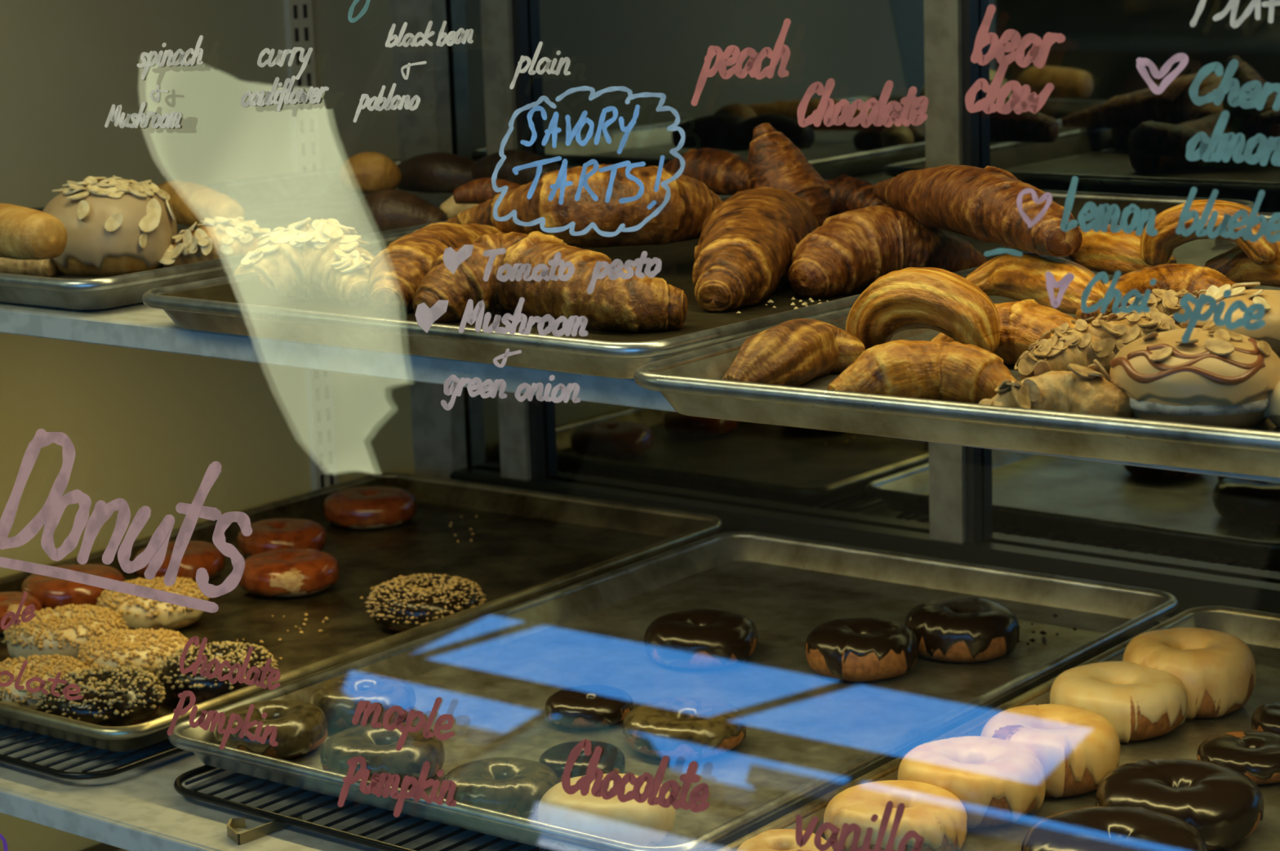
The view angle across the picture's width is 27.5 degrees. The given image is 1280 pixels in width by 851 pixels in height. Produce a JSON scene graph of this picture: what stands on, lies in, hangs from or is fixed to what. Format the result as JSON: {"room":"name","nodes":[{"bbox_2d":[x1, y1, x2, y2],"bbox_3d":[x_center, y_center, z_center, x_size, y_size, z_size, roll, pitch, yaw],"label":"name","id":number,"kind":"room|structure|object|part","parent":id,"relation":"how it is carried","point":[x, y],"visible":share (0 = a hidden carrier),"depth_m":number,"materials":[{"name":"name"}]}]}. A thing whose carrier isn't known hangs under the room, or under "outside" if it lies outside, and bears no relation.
{"room":"eatery","nodes":[
{"label":"eatery","id":0,"kind":"room"},
{"bbox_3d":[-0.909,1.217,1.472,9.400,0.100,5.100,7,14,38],"label":"floor","id":1,"kind":"structure","parent":0,"visible":0},
{"bbox_2d":[0,0,1279,850],"bbox_3d":[0.897,0.241,1.153,3.790,1.820,1.246,7,14,38],"label":"display case","id":2,"kind":"object","parent":1,"relation":"on","point":[102,446],"visible":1,"depth_m":2.33,"materials":[{"name":"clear glass"}]},
{"bbox_3d":[-0.584,-0.483,2.213,0.030,0.675,1.220,7,14,38],"label":"panel","id":3,"kind":"part","parent":2,"relation":"part of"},
{"bbox_3d":[-0.555,0.399,2.388,0.030,1.125,1.220,7,14,38],"label":"panel","id":4,"kind":"part","parent":2,"relation":"part of","materials":[{"name":"clear glass"}]},
{"bbox_3d":[-0.216,-0.255,2.646,0.055,1.285,0.021,7,14,38],"label":"door post","id":5,"kind":"part","parent":2,"relation":"part of","materials":[{"name":"grey metal"}]},
{"bbox_3d":[-0.131,-0.245,2.581,0.035,1.285,0.019,7,14,38],"label":"door post","id":6,"kind":"part","parent":2,"relation":"part of","materials":[{"name":"grey metal"}]},
{"bbox_2d":[0,616,1170,850],"bbox_3d":[0.958,0.334,1.246,3.711,0.017,0.830,7,14,38],"label":"shelf","id":7,"kind":"object","parent":2,"relation":"attached to","point":[140,808],"visible":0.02,"depth_m":1.78,"materials":[{"name":"grey metal"}]},
{"bbox_2d":[0,724,185,779],"bbox_3d":[-0.325,0.165,2.236,0.446,0.011,0.751,7,14,38],"label":"wire rack","id":8,"kind":"object","parent":7,"relation":"on","point":[85,774],"visible":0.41,"depth_m":1.86,"materials":[{"name":"black metal"}]},
{"bbox_2d":[0,472,722,751],"bbox_3d":[-0.310,0.142,2.248,0.435,0.024,0.750,7,14,37],"label":"sheet pan","id":9,"kind":"object","parent":8,"relation":"on","point":[526,544],"visible":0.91,"depth_m":2.36,"materials":[{"name":"metal"}]},
{"bbox_2d":[0,591,43,634],"bbox_3d":[-0.540,0.158,2.197,0.074,0.025,0.074,-2,11,-3],"label":"doughnut","id":10,"kind":"object","parent":9,"relation":"on","point":[10,600],"visible":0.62,"depth_m":2.19,"materials":[{"name":"brown food"}]},
{"bbox_2d":[0,653,89,711],"bbox_3d":[-0.458,0.195,1.970,0.092,0.034,0.092,-8,13,-27],"label":"doughnut","id":11,"kind":"object","parent":9,"relation":"on","point":[44,667],"visible":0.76,"depth_m":1.95,"materials":[{"name":"food"}]},
{"bbox_2d":[1,603,128,659],"bbox_3d":[-0.463,0.168,2.101,0.098,0.036,0.099,6,14,36],"label":"doughnut","id":12,"kind":"object","parent":9,"relation":"on","point":[63,630],"visible":0.86,"depth_m":2.07,"materials":[{"name":"food"}]},
{"bbox_2d":[20,564,124,609],"bbox_3d":[-0.491,0.141,2.260,0.089,0.030,0.090,4,12,26],"label":"doughnut","id":13,"kind":"object","parent":9,"relation":"on","point":[52,592],"visible":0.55,"depth_m":2.23,"materials":[{"name":"brown food"}]},
{"bbox_2d":[35,663,165,726],"bbox_3d":[-0.398,0.201,1.930,0.095,0.034,0.095,1,12,13],"label":"doughnut","id":14,"kind":"object","parent":9,"relation":"on","point":[122,695],"visible":0.91,"depth_m":1.90,"materials":[{"name":"black food"}]},
{"bbox_2d":[76,627,192,683],"bbox_3d":[-0.393,0.180,2.035,0.092,0.034,0.092,3,12,25],"label":"doughnut","id":15,"kind":"object","parent":9,"relation":"on","point":[146,649],"visible":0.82,"depth_m":2.01,"materials":[{"name":"food"}]},
{"bbox_2d":[95,576,209,630],"bbox_3d":[-0.408,0.149,2.192,0.095,0.035,0.096,2,12,18],"label":"doughnut","id":16,"kind":"object","parent":9,"relation":"on","point":[139,612],"visible":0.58,"depth_m":2.16,"materials":[{"name":"food"}]},
{"bbox_2d":[133,540,225,582],"bbox_3d":[-0.414,0.123,2.345,0.082,0.028,0.083,1,11,13],"label":"doughnut","id":17,"kind":"object","parent":9,"relation":"on","point":[197,554],"visible":0.48,"depth_m":2.32,"materials":[{"name":"brown food"}]},
{"bbox_2d":[155,640,279,702],"bbox_3d":[-0.321,0.187,1.990,0.093,0.034,0.092,-1,11,6],"label":"doughnut","id":18,"kind":"object","parent":9,"relation":"on","point":[174,682],"visible":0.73,"depth_m":1.97,"materials":[{"name":"black food"}]},
{"bbox_2d":[235,518,326,556],"bbox_3d":[-0.332,0.105,2.420,0.083,0.028,0.084,-5,12,-15],"label":"doughnut","id":19,"kind":"object","parent":9,"relation":"on","point":[271,534],"visible":0.84,"depth_m":2.39,"materials":[{"name":"brown food"}]},
{"bbox_2d":[238,547,339,597],"bbox_3d":[-0.308,0.129,2.292,0.089,0.030,0.089,-5,12,-15],"label":"doughnut","id":20,"kind":"object","parent":9,"relation":"on","point":[289,571],"visible":0.99,"depth_m":2.26,"materials":[{"name":"brown food"}]},
{"bbox_2d":[236,515,477,658],"bbox_3d":[-0.237,0.136,2.308,0.100,0.004,0.492,1,11,13],"label":"crumbs","id":21,"kind":"object","parent":9,"relation":"on","point":[450,525],"visible":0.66,"depth_m":2.18,"materials":[{"name":"food"}]},
{"bbox_2d":[323,485,417,528],"bbox_3d":[-0.262,0.079,2.534,0.091,0.030,0.090,1,11,12],"label":"doughnut","id":22,"kind":"object","parent":9,"relation":"on","point":[358,507],"visible":1,"depth_m":2.50,"materials":[{"name":"brown food"}]},
{"bbox_2d":[364,573,486,631],"bbox_3d":[-0.179,0.147,2.167,0.101,0.035,0.100,-7,12,-23],"label":"doughnut","id":23,"kind":"object","parent":9,"relation":"on","point":[402,603],"visible":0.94,"depth_m":2.14,"materials":[{"name":"black food"}]},
{"bbox_2d":[173,621,1161,850],"bbox_3d":[0.055,0.209,1.951,0.421,0.011,0.728,7,14,38],"label":"wire rack","id":24,"kind":"object","parent":7,"relation":"on","point":[379,843],"visible":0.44,"depth_m":1.73,"materials":[{"name":"black metal"}]},
{"bbox_2d":[226,811,302,844],"bbox_3d":[-0.255,0.265,1.734,0.030,0.007,0.055,7,14,38],"label":"metal clip","id":25,"kind":"object","parent":24,"relation":"attached to","point":[242,837],"visible":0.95,"depth_m":1.72,"materials":[{"name":"metal"}]},
{"bbox_2d":[168,531,1178,850],"bbox_3d":[0.050,0.186,1.965,0.455,0.024,0.700,7,14,37],"label":"sheet pan","id":26,"kind":"object","parent":24,"relation":"on","point":[810,734],"visible":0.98,"depth_m":1.99,"materials":[{"name":"metal"}]},
{"bbox_2d":[213,699,328,759],"bbox_3d":[-0.262,0.216,1.852,0.080,0.027,0.080,0,11,11],"label":"doughnut","id":27,"kind":"object","parent":26,"relation":"on","point":[302,727],"visible":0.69,"depth_m":1.83,"materials":[{"name":"brown food"}]},
{"bbox_2d":[309,672,415,728],"bbox_3d":[-0.203,0.202,1.915,0.077,0.026,0.078,-3,11,-6],"label":"doughnut","id":28,"kind":"object","parent":26,"relation":"on","point":[339,697],"visible":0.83,"depth_m":1.89,"materials":[{"name":"brown food"}]},
{"bbox_2d":[320,722,444,787],"bbox_3d":[-0.176,0.226,1.784,0.086,0.029,0.085,-12,15,-41],"label":"doughnut","id":29,"kind":"object","parent":26,"relation":"on","point":[377,745],"visible":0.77,"depth_m":1.76,"materials":[{"name":"brown food"}]},
{"bbox_2d":[440,756,559,818],"bbox_3d":[-0.091,0.238,1.710,0.078,0.026,0.078,-3,11,-7],"label":"doughnut","id":30,"kind":"object","parent":26,"relation":"on","point":[516,786],"visible":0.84,"depth_m":1.69,"materials":[{"name":"brown food"}]},
{"bbox_2d":[538,740,625,782],"bbox_3d":[-0.039,0.229,1.772,0.059,0.018,0.060,-5,12,-14],"label":"doughnut","id":31,"kind":"object","parent":26,"relation":"on","point":[611,758],"visible":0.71,"depth_m":1.76,"materials":[{"name":"black food"}]},
{"bbox_2d":[545,684,633,728],"bbox_3d":[-0.037,0.204,1.895,0.064,0.019,0.064,-9,13,-31],"label":"doughnut","id":32,"kind":"object","parent":26,"relation":"on","point":[590,705],"visible":0.99,"depth_m":1.88,"materials":[{"name":"black food"}]},
{"bbox_2d":[537,773,675,850],"bbox_3d":[-0.021,0.245,1.646,0.087,0.035,0.086,3,12,24],"label":"doughnut","id":33,"kind":"object","parent":26,"relation":"on","point":[633,821],"visible":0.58,"depth_m":1.61,"materials":[{"name":"food"}]},
{"bbox_2d":[622,696,746,759],"bbox_3d":[0.031,0.211,1.827,0.087,0.026,0.086,0,11,11],"label":"doughnut","id":34,"kind":"object","parent":26,"relation":"on","point":[681,727],"visible":1,"depth_m":1.80,"materials":[{"name":"brown food"}]},
{"bbox_2d":[644,608,758,668],"bbox_3d":[0.048,0.166,2.038,0.090,0.032,0.089,-12,15,-41],"label":"doughnut","id":35,"kind":"object","parent":26,"relation":"on","point":[702,637],"visible":1,"depth_m":2.01,"materials":[{"name":"black food"}]},
{"bbox_2d":[804,617,919,681],"bbox_3d":[0.169,0.170,1.990,0.086,0.035,0.085,3,12,22],"label":"doughnut","id":36,"kind":"object","parent":26,"relation":"on","point":[854,649],"visible":1,"depth_m":1.96,"materials":[{"name":"black food"}]},
{"bbox_2d":[803,565,1076,644],"bbox_3d":[0.256,0.142,2.191,0.093,0.004,0.315,-8,13,-28],"label":"crumbs","id":37,"kind":"object","parent":26,"relation":"on","point":[1055,615],"visible":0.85,"depth_m":2.07,"materials":[{"name":"black food"}]},
{"bbox_2d":[904,596,1019,662],"bbox_3d":[0.250,0.158,2.031,0.089,0.037,0.090,-2,11,0],"label":"doughnut","id":38,"kind":"object","parent":26,"relation":"on","point":[960,628],"visible":0.97,"depth_m":2.00,"materials":[{"name":"black food"}]},
{"bbox_2d":[0,302,1279,483],"bbox_3d":[0.970,0.007,1.211,3.711,0.017,0.755,7,14,38],"label":"shelf","id":39,"kind":"object","parent":2,"relation":"attached to","point":[140,326],"visible":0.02,"depth_m":1.68,"materials":[{"name":"grey metal"}]},
{"bbox_2d":[0,159,574,309],"bbox_3d":[-0.312,-0.172,2.212,0.425,0.024,0.760,7,14,38],"label":"sheet pan","id":40,"kind":"object","parent":39,"relation":"on","point":[280,200],"visible":0.35,"depth_m":2.02,"materials":[{"name":"metal"}]},
{"bbox_2d":[0,203,67,276],"bbox_3d":[-0.478,-0.136,1.942,0.094,0.065,0.184,-5,12,-16],"label":"bread roll","id":41,"kind":"object","parent":40,"relation":"on","point":[29,238],"visible":0.98,"depth_m":1.87,"materials":[{"name":"brown food"}]},
{"bbox_2d":[42,175,177,275],"bbox_3d":[-0.410,-0.157,2.019,0.109,0.072,0.108,1,12,16],"label":"pastry","id":42,"kind":"object","parent":40,"relation":"on","point":[114,225],"visible":0.92,"depth_m":1.98,"materials":[{"name":"beige food"}]},
{"bbox_2d":[156,179,244,227],"bbox_3d":[-0.384,-0.191,2.221,0.047,0.034,0.163,-8,13,-28],"label":"bread roll","id":43,"kind":"object","parent":40,"relation":"on","point":[190,202],"visible":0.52,"depth_m":2.17,"materials":[{"name":"beige food"}]},
{"bbox_2d":[159,216,271,267],"bbox_3d":[-0.324,-0.141,2.011,0.099,0.039,0.052,-3,11,-8],"label":"croissant","id":44,"kind":"object","parent":40,"relation":"on","point":[220,237],"visible":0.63,"depth_m":2.00,"materials":[{"name":"beige food"}]},
{"bbox_2d":[338,151,401,193],"bbox_3d":[-0.243,-0.227,2.333,0.056,0.036,0.048,7,14,38],"label":"bread roll","id":45,"kind":"object","parent":40,"relation":"on","point":[365,172],"visible":0.97,"depth_m":2.32,"materials":[{"name":"orange food"}]},
{"bbox_2d":[340,189,447,235],"bbox_3d":[-0.209,-0.177,2.171,0.100,0.039,0.049,4,13,27],"label":"bread roll","id":46,"kind":"object","parent":40,"relation":"on","point":[384,210],"visible":0.65,"depth_m":2.15,"materials":[{"name":"brown food"}]},
{"bbox_2d":[396,151,475,193],"bbox_3d":[-0.185,-0.230,2.367,0.100,0.036,0.053,7,14,38],"label":"bread roll","id":47,"kind":"object","parent":40,"relation":"on","point":[437,172],"visible":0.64,"depth_m":2.34,"materials":[{"name":"brown food"}]},
{"bbox_2d":[440,177,520,219],"bbox_3d":[-0.130,-0.186,2.154,0.070,0.043,0.115,-3,11,-5],"label":"bread roll","id":48,"kind":"object","parent":40,"relation":"on","point":[473,193],"visible":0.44,"depth_m":2.11,"materials":[{"name":"brown food"}]},
{"bbox_2d":[471,149,560,185],"bbox_3d":[-0.110,-0.229,2.328,0.093,0.034,0.044,7,14,38],"label":"bread roll","id":49,"kind":"object","parent":40,"relation":"on","point":[484,166],"visible":0.46,"depth_m":2.31,"materials":[{"name":"brown food"}]},
{"bbox_2d":[142,179,1254,378],"bbox_3d":[0.074,-0.119,1.883,0.447,0.024,0.770,7,14,39],"label":"sheet pan","id":50,"kind":"object","parent":39,"relation":"on","point":[241,304],"visible":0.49,"depth_m":1.65,"materials":[{"name":"metal"}]},
{"bbox_2d":[233,217,374,306],"bbox_3d":[-0.228,-0.117,1.829,0.116,0.057,0.081,1,12,16],"label":"croissant","id":51,"kind":"object","parent":50,"relation":"on","point":[326,259],"visible":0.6,"depth_m":1.81,"materials":[{"name":"beige food"}]},
{"bbox_2d":[368,222,502,314],"bbox_3d":[-0.140,-0.120,1.852,0.059,0.047,0.238,1,12,14],"label":"croissant","id":52,"kind":"object","parent":50,"relation":"on","point":[396,273],"visible":0.63,"depth_m":1.76,"materials":[{"name":"brown food"}]},
{"bbox_2d":[413,231,687,332],"bbox_3d":[-0.056,-0.095,1.689,0.193,0.055,0.099,7,14,38],"label":"croissant","id":53,"kind":"object","parent":50,"relation":"on","point":[635,304],"visible":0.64,"depth_m":1.67,"materials":[{"name":"brown food"}]},
{"bbox_2d":[445,163,722,247],"bbox_3d":[-0.054,-0.165,1.924,0.230,0.058,0.112,2,12,18],"label":"croissant","id":54,"kind":"object","parent":50,"relation":"on","point":[691,202],"visible":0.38,"depth_m":1.88,"materials":[{"name":"brown food"}]},
{"bbox_2d":[662,147,749,195],"bbox_3d":[0.051,-0.210,2.149,0.047,0.036,0.120,-12,15,-43],"label":"croissant","id":55,"kind":"object","parent":50,"relation":"on","point":[724,172],"visible":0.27,"depth_m":2.12,"materials":[{"name":"brown food"}]},
{"bbox_2d":[692,186,817,311],"bbox_3d":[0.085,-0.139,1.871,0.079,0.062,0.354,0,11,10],"label":"croissant","id":56,"kind":"object","parent":50,"relation":"on","point":[744,249],"visible":0.85,"depth_m":1.75,"materials":[{"name":"brown food"}]},
{"bbox_2d":[747,122,831,226],"bbox_3d":[0.109,-0.177,1.914,0.062,0.087,0.060,7,14,38],"label":"croissant","id":57,"kind":"object","parent":56,"relation":"on","point":[774,161],"visible":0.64,"depth_m":1.90,"materials":[{"name":"brown food"}]},
{"bbox_2d":[736,297,828,314],"bbox_3d":[0.114,-0.080,1.719,0.070,0.004,0.110,7,14,38],"label":"crumbs","id":58,"kind":"object","parent":50,"relation":"on","point":[770,301],"visible":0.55,"depth_m":1.72,"materials":[{"name":"beige food"}]},
{"bbox_2d":[825,174,890,216],"bbox_3d":[0.167,-0.178,2.029,0.082,0.032,0.052,7,14,38],"label":"croissant","id":59,"kind":"object","parent":50,"relation":"on","point":[847,193],"visible":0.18,"depth_m":2.02,"materials":[{"name":"brown food"}]},
{"bbox_2d":[788,205,986,297],"bbox_3d":[0.164,-0.123,1.800,0.154,0.055,0.072,-8,13,-27],"label":"croissant","id":60,"kind":"object","parent":50,"relation":"on","point":[851,250],"visible":0.72,"depth_m":1.77,"materials":[{"name":"brown food"}]},
{"bbox_2d":[872,164,1082,256],"bbox_3d":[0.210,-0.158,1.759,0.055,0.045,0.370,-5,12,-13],"label":"croissant","id":61,"kind":"object","parent":60,"relation":"on","point":[978,203],"visible":0.91,"depth_m":1.66,"materials":[{"name":"brown food"}]},
{"bbox_2d":[633,212,1279,477],"bbox_3d":[0.404,-0.063,1.545,0.478,0.024,0.770,6,14,35],"label":"sheet pan","id":62,"kind":"object","parent":39,"relation":"on","point":[692,383],"visible":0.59,"depth_m":1.28,"materials":[{"name":"metal"}]},
{"bbox_2d":[722,318,865,386],"bbox_3d":[0.083,-0.041,1.454,0.045,0.034,0.110,7,14,38],"label":"croissant","id":63,"kind":"object","parent":62,"relation":"on","point":[797,352],"visible":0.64,"depth_m":1.43,"materials":[{"name":"brown food"}]},
{"bbox_2d":[826,339,1016,404],"bbox_3d":[0.149,-0.029,1.378,0.102,0.034,0.049,-1,11,3],"label":"croissant","id":64,"kind":"object","parent":62,"relation":"on","point":[935,370],"visible":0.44,"depth_m":1.36,"materials":[{"name":"brown food"}]},
{"bbox_2d":[844,266,999,352],"bbox_3d":[0.160,-0.062,1.486,0.099,0.055,0.039,6,14,34],"label":"croissant","id":65,"kind":"object","parent":62,"relation":"on","point":[944,301],"visible":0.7,"depth_m":1.47,"materials":[{"name":"brown food"}]},
{"bbox_2d":[931,298,1077,364],"bbox_3d":[0.219,-0.053,1.487,0.113,0.036,0.048,7,14,38],"label":"croissant","id":66,"kind":"object","parent":62,"relation":"on","point":[1023,322],"visible":0.2,"depth_m":1.47,"materials":[{"name":"brown food"}]},
{"bbox_2d":[965,250,1114,314],"bbox_3d":[0.254,-0.091,1.622,0.044,0.030,0.136,-8,13,-27],"label":"croissant","id":67,"kind":"object","parent":62,"relation":"on","point":[1020,278],"visible":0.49,"depth_m":1.61,"materials":[{"name":"brown food"}]},
{"bbox_2d":[978,359,1133,417],"bbox_3d":[0.208,-0.016,1.310,0.077,0.032,0.041,-1,11,5],"label":"bear claw","id":68,"kind":"object","parent":62,"relation":"on","point":[1090,390],"visible":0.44,"depth_m":1.30,"materials":[{"name":"beige food"}]},
{"bbox_2d":[1014,306,1186,380],"bbox_3d":[0.253,-0.045,1.422,0.112,0.035,0.048,-4,11,-9],"label":"bear claw","id":69,"kind":"object","parent":62,"relation":"on","point":[1101,339],"visible":0.41,"depth_m":1.41,"materials":[{"name":"beige food"}]},
{"bbox_2d":[1069,223,1176,275],"bbox_3d":[0.316,-0.121,1.760,0.045,0.031,0.116,-8,13,-28],"label":"croissant","id":70,"kind":"object","parent":62,"relation":"on","point":[1108,251],"visible":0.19,"depth_m":1.73,"materials":[{"name":"brown food"}]},
{"bbox_2d":[1075,262,1236,322],"bbox_3d":[0.310,-0.082,1.596,0.114,0.028,0.061,-5,12,-14],"label":"croissant","id":71,"kind":"object","parent":62,"relation":"on","point":[1191,277],"visible":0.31,"depth_m":1.59,"materials":[{"name":"brown food"}]},
{"bbox_2d":[1119,288,1206,325],"bbox_3d":[0.302,-0.066,1.499,0.060,0.026,0.033,-2,11,0],"label":"bear claw","id":72,"kind":"object","parent":62,"relation":"on","point":[1166,301],"visible":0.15,"depth_m":1.49,"materials":[{"name":"beige food"}]},
{"bbox_2d":[1109,319,1279,428],"bbox_3d":[0.280,-0.028,1.313,0.090,0.049,0.092,7,14,38],"label":"pastry","id":73,"kind":"object","parent":62,"relation":"on","point":[1222,377],"visible":0.94,"depth_m":1.28,"materials":[{"name":"brown food"}]},
{"bbox_2d":[1139,199,1279,266],"bbox_3d":[0.363,-0.121,1.667,0.094,0.045,0.027,7,14,38],"label":"croissant","id":74,"kind":"object","parent":62,"relation":"on","point":[1157,249],"visible":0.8,"depth_m":1.67,"materials":[{"name":"brown food"}]},
{"bbox_2d":[1196,281,1279,353],"bbox_3d":[0.350,-0.063,1.491,0.074,0.037,0.074,7,14,38],"label":"bun","id":75,"kind":"object","parent":62,"relation":"on","point":[1269,332],"visible":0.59,"depth_m":1.47,"materials":[{"name":"beige food"}]},
{"bbox_2d":[1204,240,1279,287],"bbox_3d":[0.401,-0.104,1.672,0.038,0.028,0.081,-11,15,-39],"label":"croissant","id":76,"kind":"object","parent":62,"relation":"on","point":[1233,263],"visible":0.52,"depth_m":1.67,"materials":[{"name":"brown food"}]},
{"bbox_2d":[1263,379,1279,427],"bbox_3d":[0.333,-0.014,1.288,0.052,0.027,0.052,4,13,28],"label":"bun","id":77,"kind":"object","parent":62,"relation":"on","point":[1273,412],"visible":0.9,"depth_m":1.28,"materials":[{"name":"food"}]},
{"bbox_3d":[1.248,0.158,1.570,3.750,1.760,0.006,7,14,38],"label":"mirror door","id":78,"kind":"part","parent":2,"relation":"part of","materials":[{"name":"grey"}]},
{"bbox_3d":[1.251,0.241,1.559,3.675,0.040,0.026,7,14,38],"label":"door rail","id":79,"kind":"part","parent":2,"relation":"part of","materials":[{"name":"black"}]},
{"bbox_3d":[0.268,-0.196,2.268,0.034,1.285,0.019,7,14,38],"label":"door post","id":80,"kind":"part","parent":2,"relation":"part of","materials":[{"name":"grey metal"}]},
{"bbox_3d":[0.409,0.251,1.680,0.426,0.011,0.696,7,14,38],"label":"wire rack","id":81,"kind":"object","parent":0,"visible":0},
{"bbox_2d":[715,605,1279,850],"bbox_3d":[0.405,0.233,1.673,0.440,0.024,0.700,7,14,37],"label":"sheet pan","id":82,"kind":"object","parent":81,"relation":"on","point":[1260,630],"visible":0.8,"depth_m":1.80,"materials":[{"name":"metal"}]},
{"bbox_2d":[737,828,833,850],"bbox_3d":[0.085,0.262,1.577,0.064,0.022,0.064,0,11,9],"label":"doughnut","id":83,"kind":"object","parent":82,"relation":"on","point":[777,839],"visible":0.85,"depth_m":1.58,"materials":[{"name":"food"}]},
{"bbox_2d":[823,779,967,850],"bbox_3d":[0.158,0.245,1.615,0.088,0.034,0.089,-7,12,-26],"label":"doughnut","id":84,"kind":"object","parent":82,"relation":"on","point":[937,815],"visible":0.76,"depth_m":1.59,"materials":[{"name":"food"}]},
{"bbox_2d":[897,735,1045,827],"bbox_3d":[0.213,0.228,1.679,0.094,0.039,0.094,1,12,15],"label":"doughnut","id":85,"kind":"object","parent":82,"relation":"on","point":[997,781],"visible":0.91,"depth_m":1.65,"materials":[{"name":"food"}]},
{"bbox_2d":[980,703,1120,797],"bbox_3d":[0.271,0.214,1.728,0.092,0.043,0.092,2,12,17],"label":"doughnut","id":86,"kind":"object","parent":82,"relation":"on","point":[1076,747],"visible":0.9,"depth_m":1.70,"materials":[{"name":"food"}]},
{"bbox_2d":[1021,805,1207,850],"bbox_3d":[0.280,0.254,1.541,0.109,0.037,0.108,-3,11,-5],"label":"doughnut","id":87,"kind":"object","parent":82,"relation":"on","point":[1098,828],"visible":1,"depth_m":1.54,"materials":[{"name":"black food"}]},
{"bbox_2d":[1049,661,1187,742],"bbox_3d":[0.337,0.193,1.837,0.096,0.038,0.094,-3,11,-3],"label":"doughnut","id":88,"kind":"object","parent":82,"relation":"on","point":[1141,702],"visible":0.91,"depth_m":1.80,"materials":[{"name":"food"}]},
{"bbox_2d":[1095,757,1263,850],"bbox_3d":[0.335,0.235,1.627,0.103,0.037,0.102,-4,11,-11],"label":"doughnut","id":89,"kind":"object","parent":82,"relation":"on","point":[1223,803],"visible":0.8,"depth_m":1.60,"materials":[{"name":"black food"}]},
{"bbox_2d":[1122,626,1256,719],"bbox_3d":[0.395,0.177,1.881,0.095,0.049,0.096,-4,11,-13],"label":"doughnut","id":90,"kind":"object","parent":82,"relation":"on","point":[1217,669],"visible":0.86,"depth_m":1.85,"materials":[{"name":"food"}]},
{"bbox_2d":[1196,730,1279,783],"bbox_3d":[0.405,0.220,1.733,0.070,0.021,0.070,3,12,21],"label":"doughnut","id":91,"kind":"object","parent":82,"relation":"on","point":[1255,754],"visible":0.91,"depth_m":1.72,"materials":[{"name":"black food"}]},
{"bbox_2d":[1251,702,1279,733],"bbox_3d":[0.452,0.205,1.804,0.058,0.020,0.057,1,12,16],"label":"doughnut","id":92,"kind":"object","parent":82,"relation":"on","point":[1266,717],"visible":0.89,"depth_m":1.80,"materials":[{"name":"black food"}]}
]}

